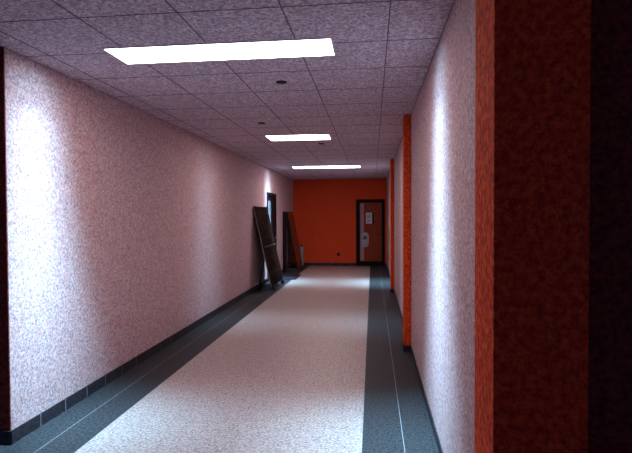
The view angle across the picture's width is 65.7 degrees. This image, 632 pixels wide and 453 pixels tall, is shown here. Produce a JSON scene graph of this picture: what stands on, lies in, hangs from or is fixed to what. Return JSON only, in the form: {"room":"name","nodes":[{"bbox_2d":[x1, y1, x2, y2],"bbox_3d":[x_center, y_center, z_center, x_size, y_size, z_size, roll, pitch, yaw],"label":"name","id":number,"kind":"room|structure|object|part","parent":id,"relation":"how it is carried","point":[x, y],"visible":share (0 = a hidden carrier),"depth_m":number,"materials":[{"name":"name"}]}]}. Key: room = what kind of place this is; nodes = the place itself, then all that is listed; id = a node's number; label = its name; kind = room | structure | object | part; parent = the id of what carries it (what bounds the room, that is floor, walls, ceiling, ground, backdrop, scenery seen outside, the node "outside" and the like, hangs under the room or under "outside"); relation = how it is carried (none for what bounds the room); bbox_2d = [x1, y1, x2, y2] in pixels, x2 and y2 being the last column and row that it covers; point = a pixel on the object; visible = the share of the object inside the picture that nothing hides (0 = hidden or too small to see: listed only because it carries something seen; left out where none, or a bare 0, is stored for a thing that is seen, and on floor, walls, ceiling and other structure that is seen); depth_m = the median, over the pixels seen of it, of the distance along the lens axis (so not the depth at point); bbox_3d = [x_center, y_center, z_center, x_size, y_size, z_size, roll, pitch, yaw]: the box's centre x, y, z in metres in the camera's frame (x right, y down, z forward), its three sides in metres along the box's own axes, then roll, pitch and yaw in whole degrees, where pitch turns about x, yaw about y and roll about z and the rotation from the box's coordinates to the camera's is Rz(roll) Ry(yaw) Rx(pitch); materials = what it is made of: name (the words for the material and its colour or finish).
{"room":"school corridor","nodes":[
{"label":"school corridor","id":0,"kind":"room"},
{"bbox_2d":[0,47,10,430],"bbox_3d":[-3.853,0.145,3.666,3.506,2.733,0.206,0,1,7],"label":"wall","id":1,"kind":"structure","parent":0,"point":[5,419],"depth_m":3.37,"materials":[{"name":"paint"}]},
{"bbox_2d":[0,430,11,444],"bbox_3d":[-3.852,1.465,3.585,3.521,0.094,0.011,0,1,7],"label":"baseboard","id":2,"kind":"structure","parent":1,"relation":"attached to","point":[5,436],"depth_m":3.38,"materials":[{"name":"black tile"}]},
{"bbox_2d":[4,47,293,429],"bbox_3d":[-1.514,0.010,9.488,0.200,2.733,12.300,0,1,7],"label":"wall","id":3,"kind":"structure","parent":0,"point":[127,226],"depth_m":4.58,"materials":[{"name":"white paint"}]},
{"bbox_2d":[11,264,293,443],"bbox_3d":[-1.404,1.329,9.502,0.011,0.094,12.305,0,1,7],"label":"baseboard","id":4,"kind":"structure","parent":3,"relation":"attached to","point":[26,428],"depth_m":4.61,"materials":[{"name":"black tile"}]},
{"bbox_2d":[267,192,276,280],"bbox_3d":[-1.134,0.242,12.203,0.174,2.150,1.130,0,1,7],"label":"door","id":5,"kind":"structure","parent":3,"relation":"in","point":[271,197],"depth_m":12.37,"materials":[{"name":"black paint"}]},
{"bbox_2d":[0,266,438,452],"bbox_3d":[-0.260,1.496,6.456,10.000,0.120,18.700,0,1,7],"label":"floor","id":6,"kind":"structure","parent":0,"point":[317,362],"depth_m":4.52,"materials":[{"name":"tile"}]},
{"bbox_2d":[253,206,284,290],"bbox_3d":[-1.020,0.452,10.850,0.463,1.784,1.208,0,1,7],"label":"leaning board","id":7,"kind":"object","parent":6,"relation":"on","point":[271,259],"visible":1,"depth_m":10.68,"materials":[{"name":"brown wood"}]},
{"bbox_3d":[-1.139,0.972,10.312,0.154,0.753,0.031,0,1,7],"label":"support leg","id":8,"kind":"part","parent":7,"relation":"part of","materials":[{"name":"wood"}]},
{"bbox_2d":[283,212,286,272],"bbox_3d":[-0.875,0.432,13.803,0.044,1.700,0.316,0,1,7],"label":"panel","id":9,"kind":"object","parent":6,"relation":"on","point":[284,213],"visible":1,"depth_m":13.67,"materials":[{"name":"black laminate"}]},
{"bbox_2d":[282,274,300,279],"bbox_3d":[-0.734,1.299,12.618,0.580,0.012,1.000,0,1,7],"label":"door mat","id":10,"kind":"object","parent":6,"relation":"on","point":[285,276],"visible":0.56,"depth_m":12.65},
{"bbox_2d":[287,212,303,269],"bbox_3d":[-0.609,0.412,14.653,0.405,1.699,0.950,0,1,7],"label":"leaning board","id":11,"kind":"object","parent":6,"relation":"on","point":[291,223],"visible":0.89,"depth_m":14.45,"materials":[{"name":"red wood"}]},
{"bbox_3d":[-0.796,0.488,14.228,0.071,1.291,0.031,0,1,7],"label":"support leg","id":12,"kind":"part","parent":11,"relation":"part of","materials":[{"name":"wood"}]},
{"bbox_2d":[300,244,303,264],"bbox_3d":[-0.454,0.904,15.447,0.132,0.678,0.132,0,1,7],"label":"canister","id":13,"kind":"object","parent":6,"relation":"on","point":[301,246],"visible":0.77,"depth_m":15.39,"materials":[{"name":"grey metal"}]},
{"bbox_2d":[0,0,454,179],"bbox_3d":[-0.273,-1.345,6.396,10.000,0.102,18.700,0,1,7],"label":"ceiling","id":14,"kind":"structure","parent":0,"point":[360,96],"depth_m":3.83,"materials":[{"name":"tile"}]},
{"bbox_2d":[102,37,335,63],"bbox_3d":[-0.663,-1.229,3.440,1.584,0.012,0.349,0,1,7],"label":"recessed light","id":15,"kind":"object","parent":14,"relation":"in","point":[324,46],"visible":1,"depth_m":3.42,"materials":[{"name":"white plastic"}]},
{"bbox_2d":[276,81,286,83],"bbox_3d":[-0.300,-1.243,4.236,0.096,0.014,0.096,0,1,7],"label":"ceiling detector","id":16,"kind":"object","parent":14,"relation":"attached to","point":[277,82],"visible":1,"depth_m":4.21,"materials":[{"name":"black paint"}]},
{"bbox_2d":[265,134,331,140],"bbox_3d":[-0.250,-1.311,7.204,0.924,0.012,0.474,0,1,7],"label":"recessed light","id":17,"kind":"object","parent":14,"relation":"in","point":[301,136],"visible":1,"depth_m":7.18,"materials":[{"name":"white plastic"}]},
{"bbox_2d":[291,165,360,168],"bbox_3d":[0.247,-1.406,11.560,1.594,0.012,0.464,0,1,7],"label":"recessed light","id":18,"kind":"object","parent":14,"relation":"in","point":[347,166],"visible":1,"depth_m":11.44,"materials":[{"name":"white plastic"}]},
{"bbox_2d":[293,178,386,262],"bbox_3d":[0.757,-0.128,15.516,3.334,2.733,0.200,0,1,7],"label":"wall","id":19,"kind":"structure","parent":0,"point":[324,209],"depth_m":15.45,"materials":[{"name":"orange paint"}]},
{"bbox_2d":[294,263,386,265],"bbox_3d":[0.751,1.192,15.439,2.934,0.094,0.011,0,1,7],"label":"baseboard","id":20,"kind":"structure","parent":19,"relation":"attached to","point":[305,264],"depth_m":15.47,"materials":[{"name":"black tile"}]},
{"bbox_2d":[356,199,384,265],"bbox_3d":[1.706,0.193,15.344,0.898,2.090,0.119,0,1,7],"label":"door","id":21,"kind":"structure","parent":19,"relation":"in","point":[374,254],"depth_m":15.33,"materials":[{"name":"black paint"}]},
{"bbox_2d":[361,233,368,246],"bbox_3d":[1.533,0.419,15.355,0.250,0.460,0.006,0,1,7],"label":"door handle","id":22,"kind":"object","parent":21,"relation":"attached to","point":[364,236],"visible":1,"depth_m":15.35,"materials":[{"name":"silver metal"}]},
{"bbox_2d":[366,213,373,223],"bbox_3d":[1.687,-0.257,15.330,0.245,0.350,0.004,0,1,7],"label":"paper notice","id":23,"kind":"object","parent":21,"relation":"attached to","point":[369,216],"visible":1,"depth_m":15.33,"materials":[{"name":"white paper"}]},
{"bbox_2d":[387,0,475,452],"bbox_3d":[1.513,0.021,8.384,0.200,2.733,13.800,0,1,7],"label":"wall","id":24,"kind":"structure","parent":0,"point":[443,113],"depth_m":3.02,"materials":[{"name":"white paint"}]},
{"bbox_2d":[390,159,393,288],"bbox_3d":[1.587,-0.017,10.122,0.092,2.733,0.270,0,1,7],"label":"trim","id":25,"kind":"structure","parent":24,"relation":"attached to","point":[391,160],"depth_m":10.00,"materials":[{"name":"orange paint"}]},
{"bbox_2d":[403,114,410,345],"bbox_3d":[1.081,0.078,5.772,0.102,2.733,0.270,0,1,7],"label":"trim","id":26,"kind":"structure","parent":24,"relation":"attached to","point":[407,117],"depth_m":5.64,"materials":[{"name":"orange paint"}]},
{"bbox_2d":[387,266,442,452],"bbox_3d":[1.456,1.353,8.365,0.278,0.069,13.909,0,1,7],"label":"baseboard","id":27,"kind":"structure","parent":24,"relation":"attached to","point":[405,348],"depth_m":4.32,"materials":[{"name":"black tile"}]},
{"bbox_2d":[474,0,590,452],"bbox_3d":[0.676,0.170,1.572,0.269,2.733,0.270,0,1,7],"label":"pillar","id":28,"kind":"structure","parent":24,"relation":"attached to","point":[533,57],"depth_m":1.44,"materials":[{"name":"orange paint"}]},
{"bbox_2d":[588,0,631,452],"bbox_3d":[2.504,0.165,1.447,3.356,2.733,0.200,0,1,7],"label":"wall","id":29,"kind":"structure","parent":0,"point":[610,223],"depth_m":1.53,"materials":[{"name":"paint"}]}
]}

